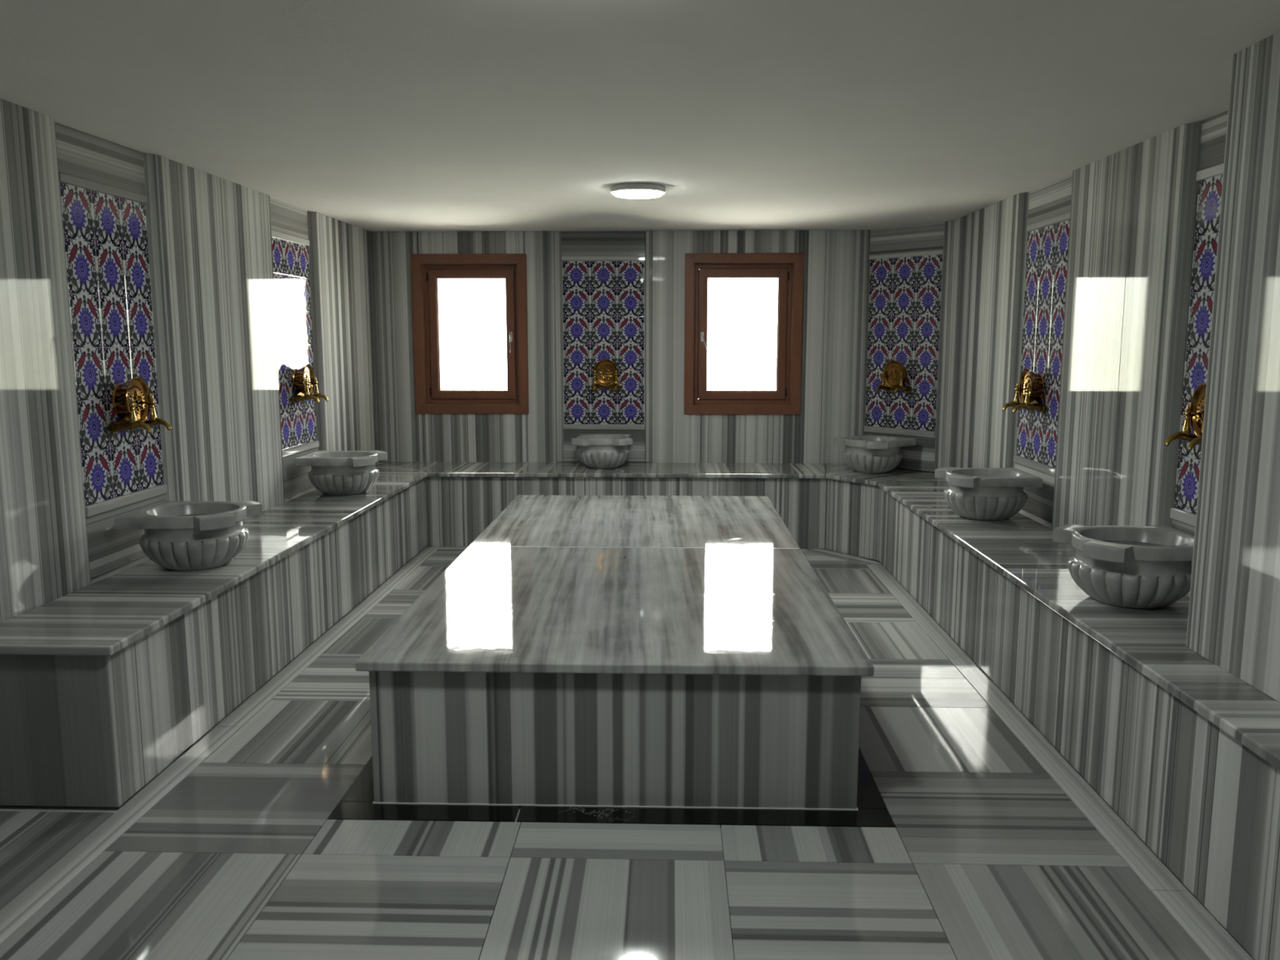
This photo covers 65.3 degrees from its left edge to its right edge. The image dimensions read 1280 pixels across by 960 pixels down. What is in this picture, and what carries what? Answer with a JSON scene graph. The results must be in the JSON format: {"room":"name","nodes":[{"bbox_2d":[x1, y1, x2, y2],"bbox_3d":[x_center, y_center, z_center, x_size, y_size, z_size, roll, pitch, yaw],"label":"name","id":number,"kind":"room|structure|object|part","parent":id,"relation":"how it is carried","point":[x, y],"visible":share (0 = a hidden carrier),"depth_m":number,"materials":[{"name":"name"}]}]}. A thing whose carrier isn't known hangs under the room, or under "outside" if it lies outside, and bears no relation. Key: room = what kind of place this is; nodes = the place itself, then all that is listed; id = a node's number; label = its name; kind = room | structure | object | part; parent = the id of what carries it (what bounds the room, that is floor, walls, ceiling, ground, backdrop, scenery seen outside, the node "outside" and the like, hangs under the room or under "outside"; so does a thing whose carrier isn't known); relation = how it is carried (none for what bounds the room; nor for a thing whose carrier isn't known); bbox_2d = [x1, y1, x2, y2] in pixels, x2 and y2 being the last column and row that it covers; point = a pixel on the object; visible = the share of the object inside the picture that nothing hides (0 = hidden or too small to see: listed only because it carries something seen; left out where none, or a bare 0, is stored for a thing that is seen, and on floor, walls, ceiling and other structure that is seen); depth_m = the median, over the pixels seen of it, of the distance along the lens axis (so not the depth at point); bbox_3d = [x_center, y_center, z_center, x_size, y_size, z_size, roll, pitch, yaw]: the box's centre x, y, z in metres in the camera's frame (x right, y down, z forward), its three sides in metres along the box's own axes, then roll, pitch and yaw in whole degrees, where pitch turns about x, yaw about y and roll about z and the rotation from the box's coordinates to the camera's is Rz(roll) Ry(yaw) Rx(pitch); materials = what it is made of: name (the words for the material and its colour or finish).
{"room":"turkish bath","nodes":[
{"label":"turkish bath","id":0,"kind":"room"},
{"bbox_2d":[0,98,378,622],"bbox_3d":[-2.225,-0.092,3.095,0.247,2.242,8.820,0,8,2],"label":"wall","id":1,"kind":"structure","parent":0,"point":[210,236],"depth_m":4.39,"materials":[{"name":"grey stone"}]},
{"bbox_2d":[59,182,164,506],"bbox_3d":[-2.113,-0.535,4.024,0.009,1.200,0.600,0,8,2],"label":"tile panel","id":2,"kind":"object","parent":1,"relation":"attached to","point":[106,249],"visible":0.79,"depth_m":3.97,"materials":[{"name":"multicoloured tile"}]},
{"bbox_2d":[107,376,171,434],"bbox_3d":[-2.028,-0.307,4.053,0.163,0.229,0.216,0,8,2],"label":"tap","id":3,"kind":"object","parent":2,"relation":"attached to","point":[131,400],"visible":1,"depth_m":4.02,"materials":[{"name":"gold metal"}]},
{"bbox_3d":[-2.070,-0.325,4.052,0.076,0.194,0.183,0,8,2],"label":"dish","id":4,"kind":"part","parent":3,"relation":"part of","materials":[{"name":"gold metal"}]},
{"bbox_3d":[-2.031,-0.209,3.988,0.163,0.053,0.050,0,8,2],"label":"spout","id":5,"kind":"part","parent":3,"relation":"part of","materials":[{"name":"gold metal"}]},
{"bbox_3d":[-2.023,-0.281,3.978,0.030,0.109,0.041,0,8,2],"label":"tap handle","id":6,"kind":"part","parent":3,"relation":"part of","materials":[{"name":"gold metal"}]},
{"bbox_3d":[-2.018,-0.302,4.132,0.030,0.109,0.041,0,8,2],"label":"tap handle","id":7,"kind":"part","parent":3,"relation":"part of","materials":[{"name":"gold metal"}]},
{"bbox_3d":[-2.026,-0.231,4.143,0.163,0.053,0.050,0,8,2],"label":"spout","id":8,"kind":"part","parent":3,"relation":"part of","materials":[{"name":"gold metal"}]},
{"bbox_3d":[-2.112,0.221,4.130,0.011,0.239,0.612,0,8,2],"label":"niche sill","id":9,"kind":"part","parent":1,"relation":"part of","materials":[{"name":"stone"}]},
{"bbox_2d":[271,236,316,449],"bbox_3d":[-2.056,-0.804,5.931,0.009,1.200,0.600,0,8,2],"label":"tile panel","id":10,"kind":"object","parent":1,"relation":"attached to","point":[291,264],"visible":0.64,"depth_m":5.90,"materials":[{"name":"multicoloured tile"}]},
{"bbox_2d":[290,364,328,403],"bbox_3d":[-1.971,-0.576,5.960,0.163,0.229,0.216,0,8,2],"label":"tap","id":11,"kind":"object","parent":10,"relation":"attached to","point":[303,379],"visible":1,"depth_m":5.91,"materials":[{"name":"gold metal"}]},
{"bbox_3d":[-2.013,-0.594,5.959,0.076,0.194,0.183,0,8,2],"label":"dish","id":12,"kind":"part","parent":11,"relation":"part of","materials":[{"name":"gold metal"}]},
{"bbox_3d":[-1.973,-0.478,5.895,0.163,0.053,0.050,0,8,2],"label":"spout","id":13,"kind":"part","parent":11,"relation":"part of","materials":[{"name":"gold metal"}]},
{"bbox_3d":[-1.965,-0.549,5.885,0.030,0.109,0.041,0,8,2],"label":"tap handle","id":14,"kind":"part","parent":11,"relation":"part of","materials":[{"name":"gold metal"}]},
{"bbox_3d":[-1.968,-0.500,6.050,0.163,0.053,0.050,0,8,2],"label":"spout","id":15,"kind":"part","parent":11,"relation":"part of","materials":[{"name":"gold metal"}]},
{"bbox_3d":[-1.961,-0.571,6.040,0.030,0.109,0.041,0,8,2],"label":"tap handle","id":16,"kind":"part","parent":11,"relation":"part of","materials":[{"name":"gold metal"}]},
{"bbox_3d":[-2.055,-0.048,6.037,0.011,0.239,0.612,0,8,2],"label":"niche sill","id":17,"kind":"part","parent":1,"relation":"part of","materials":[{"name":"stone"}]},
{"bbox_2d":[0,543,1254,959],"bbox_3d":[-0.057,1.068,3.295,4.900,0.150,9.620,0,8,2],"label":"floor","id":18,"kind":"structure","parent":0,"point":[986,856],"depth_m":2.75,"materials":[{"name":"grey stone"}]},
{"bbox_2d":[0,546,439,945],"bbox_3d":[-1.572,1.048,2.938,0.092,0.013,8.228,0,8,2],"label":"trim","id":19,"kind":"structure","parent":18,"relation":"on","point":[28,902],"depth_m":3.28,"materials":[{"name":"stone"}]},
{"bbox_2d":[327,748,895,828],"bbox_3d":[-0.041,0.796,4.724,1.711,0.013,3.469,0,8,2],"label":"trim","id":20,"kind":"structure","parent":18,"relation":"on","point":[357,803],"depth_m":3.07,"materials":[{"name":"black stone"}]},
{"bbox_2d":[355,494,874,810],"bbox_3d":[-0.034,0.559,4.668,1.570,0.471,3.282,0,8,2],"label":"platform","id":21,"kind":"object","parent":18,"relation":"on","point":[667,651],"visible":1,"depth_m":3.10,"materials":[{"name":"grey stone"}]},
{"bbox_3d":[-0.776,0.572,4.692,0.020,0.437,3.218,0,8,2],"label":"panel","id":22,"kind":"part","parent":21,"relation":"part of","materials":[{"name":"stone"}]},
{"bbox_3d":[-0.071,0.798,3.087,1.485,0.437,0.020,0,8,2],"label":"panel","id":23,"kind":"part","parent":21,"relation":"part of","materials":[{"name":"stone"}]},
{"bbox_2d":[438,546,807,551],"bbox_3d":[-0.123,0.485,6.925,2.548,0.013,0.095,0,8,2],"label":"trim","id":24,"kind":"structure","parent":18,"relation":"on","point":[441,548],"depth_m":6.96,"materials":[{"name":"stone"}]},
{"bbox_2d":[0,462,1279,959],"bbox_3d":[-0.071,0.746,3.151,4.058,0.527,8.805,0,8,2],"label":"bench","id":25,"kind":"object","parent":18,"relation":"on","point":[104,683],"visible":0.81,"depth_m":3.52,"materials":[{"name":"grey stone"}]},
{"bbox_3d":[-1.861,0.770,3.086,0.485,0.494,0.020,0,8,2],"label":"riser panel","id":26,"kind":"part","parent":25,"relation":"part of","materials":[{"name":"stone"}]},
{"bbox_3d":[-1.613,0.701,3.576,0.020,0.494,0.980,0,8,2],"label":"riser panel","id":27,"kind":"part","parent":25,"relation":"part of","materials":[{"name":"stone"}]},
{"bbox_2d":[114,500,262,571],"bbox_3d":[-1.810,0.232,4.078,0.444,0.232,0.457,0,8,2],"label":"basin","id":28,"kind":"object","parent":25,"relation":"on","point":[178,535],"visible":1,"depth_m":3.93,"materials":[{"name":"grey stone"}]},
{"bbox_3d":[-1.816,0.256,4.082,0.414,0.184,0.410,0,8,2],"label":"bowl","id":29,"kind":"part","parent":28,"relation":"part of","materials":[{"name":"grey stone"}]},
{"bbox_3d":[-1.584,0.564,4.547,0.020,0.494,0.980,0,8,2],"label":"riser panel","id":30,"kind":"part","parent":25,"relation":"part of","materials":[{"name":"stone"}]},
{"bbox_2d":[295,450,387,495],"bbox_3d":[-1.772,-0.039,5.999,0.444,0.232,0.457,0,8,2],"label":"basin","id":31,"kind":"object","parent":25,"relation":"on","point":[332,473],"visible":1,"depth_m":5.84,"materials":[{"name":"grey stone"}]},
{"bbox_3d":[-1.779,-0.015,6.002,0.414,0.184,0.410,0,8,2],"label":"bowl","id":32,"kind":"part","parent":31,"relation":"part of","materials":[{"name":"grey stone"}]},
{"bbox_3d":[-1.555,0.427,5.519,0.020,0.494,0.980,0,8,2],"label":"riser panel","id":33,"kind":"part","parent":25,"relation":"part of","materials":[{"name":"stone"}]},
{"bbox_3d":[-1.525,0.290,6.490,0.020,0.494,0.980,0,8,2],"label":"riser panel","id":34,"kind":"part","parent":25,"relation":"part of","materials":[{"name":"stone"}]},
{"bbox_3d":[-1.019,0.222,6.971,0.920,0.494,0.020,0,8,2],"label":"riser panel","id":35,"kind":"part","parent":25,"relation":"part of","materials":[{"name":"stone"}]},
{"bbox_2d":[571,433,632,468],"bbox_3d":[-0.265,-0.203,7.202,0.434,0.220,0.421,0,8,2],"label":"basin","id":36,"kind":"object","parent":25,"relation":"on","point":[594,451],"visible":1,"depth_m":7.05,"materials":[{"name":"grey stone"}]},
{"bbox_3d":[-0.265,-0.181,7.211,0.390,0.174,0.393,0,8,2],"label":"bowl","id":37,"kind":"part","parent":36,"relation":"part of","materials":[{"name":"grey stone"}]},
{"bbox_3d":[-0.098,0.226,6.944,0.920,0.494,0.020,0,8,2],"label":"riser panel","id":38,"kind":"part","parent":25,"relation":"part of","materials":[{"name":"stone"}]},
{"bbox_3d":[0.823,0.230,6.916,0.920,0.494,0.020,0,8,2],"label":"riser panel","id":39,"kind":"part","parent":25,"relation":"part of","materials":[{"name":"stone"}]},
{"bbox_3d":[1.433,0.259,6.710,0.020,0.494,0.472,-6,10,-36],"label":"riser panel","id":40,"kind":"part","parent":25,"relation":"part of","materials":[{"name":"stone"}]},
{"bbox_2d":[833,434,915,473],"bbox_3d":[1.613,-0.175,6.962,0.444,0.232,0.457,-6,10,-39],"label":"basin","id":41,"kind":"object","parent":25,"relation":"on","point":[868,453],"visible":1,"depth_m":6.83,"materials":[{"name":"grey stone"}]},
{"bbox_3d":[1.619,-0.152,6.969,0.414,0.184,0.410,-6,10,-39],"label":"bowl","id":42,"kind":"part","parent":41,"relation":"part of","materials":[{"name":"grey stone"}]},
{"bbox_3d":[1.564,0.347,6.083,0.020,0.494,0.870,0,8,2],"label":"riser panel","id":43,"kind":"part","parent":25,"relation":"part of","materials":[{"name":"stone"}]},
{"bbox_3d":[1.538,0.469,5.221,0.020,0.494,0.870,0,8,2],"label":"riser panel","id":44,"kind":"part","parent":25,"relation":"part of","materials":[{"name":"stone"}]},
{"bbox_3d":[1.512,0.591,4.358,0.020,0.494,0.870,0,8,2],"label":"riser panel","id":45,"kind":"part","parent":25,"relation":"part of","materials":[{"name":"stone"}]},
{"bbox_2d":[934,466,1042,520],"bbox_3d":[1.785,0.076,5.181,0.444,0.232,0.457,0,8,2],"label":"basin","id":46,"kind":"object","parent":25,"relation":"on","point":[984,494],"visible":1,"depth_m":5.03,"materials":[{"name":"grey stone"}]},
{"bbox_3d":[1.791,0.100,5.184,0.414,0.184,0.410,0,8,2],"label":"bowl","id":47,"kind":"part","parent":46,"relation":"part of","materials":[{"name":"grey stone"}]},
{"bbox_3d":[1.486,0.712,3.495,0.020,0.494,0.870,0,8,2],"label":"riser panel","id":48,"kind":"part","parent":25,"relation":"part of","materials":[{"name":"stone"}]},
{"bbox_2d":[1053,524,1194,608],"bbox_3d":[1.724,0.311,3.518,0.444,0.232,0.457,0,8,2],"label":"basin","id":49,"kind":"object","parent":25,"relation":"on","point":[1126,566],"visible":0.97,"depth_m":3.38,"materials":[{"name":"grey stone"}]},
{"bbox_3d":[1.460,0.834,2.632,0.020,0.494,0.870,0,8,2],"label":"riser panel","id":50,"kind":"part","parent":25,"relation":"part of","materials":[{"name":"stone"}]},
{"bbox_2d":[806,548,879,564],"bbox_3d":[1.342,0.516,6.706,0.144,0.013,0.595,-6,10,-36],"label":"trim","id":51,"kind":"structure","parent":18,"relation":"on","point":[819,551],"depth_m":6.69,"materials":[{"name":"stone"}]},
{"bbox_2d":[866,563,1250,959],"bbox_3d":[1.397,1.090,2.638,0.092,0.013,7.798,0,8,2],"label":"trim","id":52,"kind":"structure","parent":18,"relation":"on","point":[1210,937],"depth_m":3.11,"materials":[{"name":"stone"}]},
{"bbox_2d":[0,0,1279,231],"bbox_3d":[-0.057,-1.281,2.963,4.900,0.150,9.620,0,8,2],"label":"ceiling","id":53,"kind":"structure","parent":0,"point":[370,115],"depth_m":3.26,"materials":[{"name":"white paint"}]},
{"bbox_2d":[610,182,665,198],"bbox_3d":[-0.010,-1.494,5.175,0.284,0.045,0.284,0,8,2],"label":"ceiling lamp","id":54,"kind":"object","parent":53,"relation":"attached to","point":[633,190],"visible":1,"depth_m":5.08,"materials":[{"name":"white"}]},
{"bbox_2d":[613,189,662,198],"bbox_3d":[-0.010,-1.487,5.176,0.251,0.031,0.251,0,8,2],"label":"diffuser","id":55,"kind":"object","parent":54,"relation":"attached to","point":[625,193],"depth_m":5.11,"materials":[{"name":"white plastic"}]},
{"bbox_2d":[370,230,926,532],"bbox_3d":[0.101,-0.719,7.544,4.650,2.242,0.300,0,8,2],"label":"wall","id":56,"kind":"structure","parent":0,"point":[831,267],"depth_m":7.38,"materials":[{"name":"grey stone"}]},
{"bbox_2d":[410,253,528,413],"bbox_3d":[-1.249,-1.094,7.524,0.850,1.170,0.316,0,8,2],"label":"window","id":57,"kind":"structure","parent":56,"relation":"in","point":[425,268],"depth_m":7.41,"materials":[{"name":"brown wood"}]},
{"bbox_3d":[-1.250,-1.087,7.474,0.637,0.957,0.065,0,8,2],"label":"sash","id":58,"kind":"part","parent":57,"relation":"part of","materials":[{"name":"brown wood"}]},
{"bbox_3d":[-0.961,-1.024,7.416,0.024,0.150,0.050,0,8,2],"label":"handle","id":59,"kind":"part","parent":57,"relation":"part of","materials":[{"name":"white metal"}]},
{"bbox_2d":[562,261,644,424],"bbox_3d":[-0.269,-1.012,7.404,0.600,1.200,0.009,0,8,2],"label":"tile panel","id":60,"kind":"object","parent":56,"relation":"attached to","point":[603,301],"visible":1,"depth_m":7.39,"materials":[{"name":"multicoloured tile"}]},
{"bbox_2d":[591,359,621,391],"bbox_3d":[-0.253,-0.772,7.351,0.216,0.229,0.163,0,8,2],"label":"tap","id":61,"kind":"object","parent":60,"relation":"attached to","point":[605,371],"visible":1,"depth_m":7.36,"materials":[{"name":"gold metal"}]},
{"bbox_3d":[-0.331,-0.756,7.348,0.041,0.109,0.030,0,8,2],"label":"tap handle","id":62,"kind":"part","parent":61,"relation":"part of","materials":[{"name":"gold metal"}]},
{"bbox_3d":[-0.331,-0.686,7.366,0.050,0.053,0.163,0,8,2],"label":"spout","id":63,"kind":"part","parent":61,"relation":"part of","materials":[{"name":"gold metal"}]},
{"bbox_3d":[-0.175,-0.755,7.343,0.041,0.109,0.030,0,8,2],"label":"tap handle","id":64,"kind":"part","parent":61,"relation":"part of","materials":[{"name":"gold metal"}]},
{"bbox_3d":[-0.175,-0.685,7.361,0.050,0.053,0.163,0,8,2],"label":"spout","id":65,"kind":"part","parent":61,"relation":"part of","materials":[{"name":"gold metal"}]},
{"bbox_3d":[-0.269,-0.256,7.510,0.612,0.239,0.011,0,8,2],"label":"niche sill","id":66,"kind":"part","parent":56,"relation":"part of","materials":[{"name":"stone"}]},
{"bbox_2d":[684,253,804,414],"bbox_3d":[0.760,-1.086,7.464,0.860,1.170,0.316,0,8,2],"label":"window","id":67,"kind":"structure","parent":56,"relation":"in","point":[788,268],"depth_m":7.35,"materials":[{"name":"brown wood"}]},
{"bbox_3d":[0.474,-1.017,7.374,0.051,0.151,0.050,0,8,2],"label":"handle","id":68,"kind":"part","parent":67,"relation":"part of","materials":[{"name":"white metal"}]},
{"bbox_3d":[0.759,-1.079,7.415,0.647,0.957,0.065,0,8,2],"label":"sash","id":69,"kind":"part","parent":67,"relation":"part of","materials":[{"name":"brown wood"}]},
{"bbox_2d":[853,220,955,471],"bbox_3d":[1.930,-0.932,7.089,0.247,1.694,0.785,-6,10,-39],"label":"wall","id":70,"kind":"structure","parent":0,"point":[927,455],"depth_m":6.98,"materials":[{"name":"grey stone"}]},
{"bbox_3d":[1.853,-0.206,7.155,0.011,0.238,0.612,-6,10,-39],"label":"niche sill","id":71,"kind":"part","parent":70,"relation":"part of","materials":[{"name":"stone"}]},
{"bbox_2d":[865,253,942,431],"bbox_3d":[1.853,-0.962,7.048,0.009,1.200,0.600,-7,10,-39],"label":"tile panel","id":72,"kind":"object","parent":70,"relation":"attached to","point":[904,308],"visible":1,"depth_m":7.02,"materials":[{"name":"multicoloured tile"}]},
{"bbox_2d":[875,360,911,393],"bbox_3d":[1.781,-0.728,7.035,0.163,0.229,0.216,-6,10,-39],"label":"tap","id":73,"kind":"object","parent":72,"relation":"attached to","point":[894,375],"visible":1,"depth_m":7.05,"materials":[{"name":"gold metal"}]},
{"bbox_3d":[1.726,-0.720,7.092,0.030,0.109,0.041,-6,10,-39],"label":"tap handle","id":74,"kind":"part","parent":73,"relation":"part of","materials":[{"name":"gold metal"}]},
{"bbox_3d":[1.732,-0.649,7.107,0.163,0.053,0.050,-6,10,-39],"label":"spout","id":75,"kind":"part","parent":73,"relation":"part of","materials":[{"name":"gold metal"}]},
{"bbox_3d":[1.814,-0.749,7.059,0.076,0.194,0.183,-7,10,-39],"label":"dish","id":76,"kind":"part","parent":73,"relation":"part of","materials":[{"name":"gold metal"}]},
{"bbox_3d":[1.825,-0.703,6.973,0.030,0.109,0.041,-6,10,-39],"label":"tap handle","id":77,"kind":"part","parent":73,"relation":"part of","materials":[{"name":"gold metal"}]},
{"bbox_3d":[1.831,-0.632,6.987,0.163,0.053,0.050,-6,10,-39],"label":"spout","id":78,"kind":"part","parent":73,"relation":"part of","materials":[{"name":"gold metal"}]},
{"bbox_2d":[926,111,1227,597],"bbox_3d":[2.150,-0.356,4.970,0.247,2.242,4.865,0,8,2],"label":"wall","id":79,"kind":"structure","parent":0,"point":[1131,211],"depth_m":4.37,"materials":[{"name":"grey stone"}]},
{"bbox_3d":[2.073,0.065,5.241,0.011,0.239,0.612,0,8,2],"label":"niche sill","id":80,"kind":"part","parent":79,"relation":"part of","materials":[{"name":"stone"}]},
{"bbox_2d":[1016,219,1070,467],"bbox_3d":[2.073,-0.692,5.134,0.009,1.200,0.600,0,8,2],"label":"tile panel","id":81,"kind":"object","parent":79,"relation":"attached to","point":[1046,260],"visible":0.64,"depth_m":5.10,"materials":[{"name":"multicoloured tile"}]},
{"bbox_2d":[1002,368,1046,413],"bbox_3d":[1.989,-0.465,5.169,0.163,0.229,0.216,0,8,2],"label":"tap","id":82,"kind":"object","parent":81,"relation":"attached to","point":[1030,388],"visible":1,"depth_m":5.11,"materials":[{"name":"gold metal"}]},
{"bbox_3d":[1.983,-0.460,5.248,0.030,0.109,0.041,0,8,2],"label":"tap handle","id":83,"kind":"part","parent":82,"relation":"part of","materials":[{"name":"gold metal"}]},
{"bbox_3d":[1.991,-0.389,5.258,0.163,0.053,0.050,0,8,2],"label":"spout","id":84,"kind":"part","parent":82,"relation":"part of","materials":[{"name":"gold metal"}]},
{"bbox_3d":[1.978,-0.438,5.094,0.030,0.109,0.041,0,8,2],"label":"tap handle","id":85,"kind":"part","parent":82,"relation":"part of","materials":[{"name":"gold metal"}]},
{"bbox_3d":[1.986,-0.367,5.104,0.163,0.053,0.050,0,8,2],"label":"spout","id":86,"kind":"part","parent":82,"relation":"part of","materials":[{"name":"gold metal"}]},
{"bbox_3d":[2.030,-0.482,5.165,0.076,0.194,0.183,0,8,2],"label":"dish","id":87,"kind":"part","parent":82,"relation":"part of","materials":[{"name":"gold metal"}]},
{"bbox_3d":[2.021,0.308,3.513,0.011,0.239,0.612,0,8,2],"label":"niche sill","id":88,"kind":"part","parent":79,"relation":"part of","materials":[{"name":"stone"}]},
{"bbox_2d":[1173,173,1222,515],"bbox_3d":[2.021,-0.448,3.406,0.009,1.200,0.600,0,8,2],"label":"tile panel","id":89,"kind":"object","parent":79,"relation":"attached to","point":[1210,189],"visible":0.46,"depth_m":3.62,"materials":[{"name":"multicoloured tile"}]},
{"bbox_2d":[1164,382,1206,451],"bbox_3d":[1.937,-0.221,3.441,0.163,0.229,0.216,0,8,2],"label":"tap","id":90,"kind":"object","parent":89,"relation":"attached to","point":[1196,410],"visible":0.38,"depth_m":3.51,"materials":[{"name":"gold metal"}]},
{"bbox_3d":[1.939,-0.145,3.530,0.163,0.053,0.050,0,8,2],"label":"spout","id":91,"kind":"part","parent":90,"relation":"part of","materials":[{"name":"gold metal"}]},
{"bbox_3d":[1.931,-0.216,3.520,0.030,0.109,0.041,0,8,2],"label":"tap handle","id":92,"kind":"part","parent":90,"relation":"part of","materials":[{"name":"gold metal"}]},
{"bbox_3d":[1.934,-0.123,3.376,0.163,0.053,0.050,0,8,2],"label":"spout","id":93,"kind":"part","parent":90,"relation":"part of","materials":[{"name":"gold metal"}]},
{"bbox_3d":[1.978,-0.238,3.437,0.076,0.194,0.183,0,8,2],"label":"dish","id":94,"kind":"part","parent":90,"relation":"part of","materials":[{"name":"gold metal"}]},
{"bbox_2d":[1186,31,1279,702],"bbox_3d":[1.848,-0.034,0.722,0.548,1.694,4.349,0,8,2],"label":"wall pier","id":95,"kind":"object","parent":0,"point":[1233,618],"visible":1,"depth_m":2.70,"materials":[{"name":"grey stone"}]}
]}

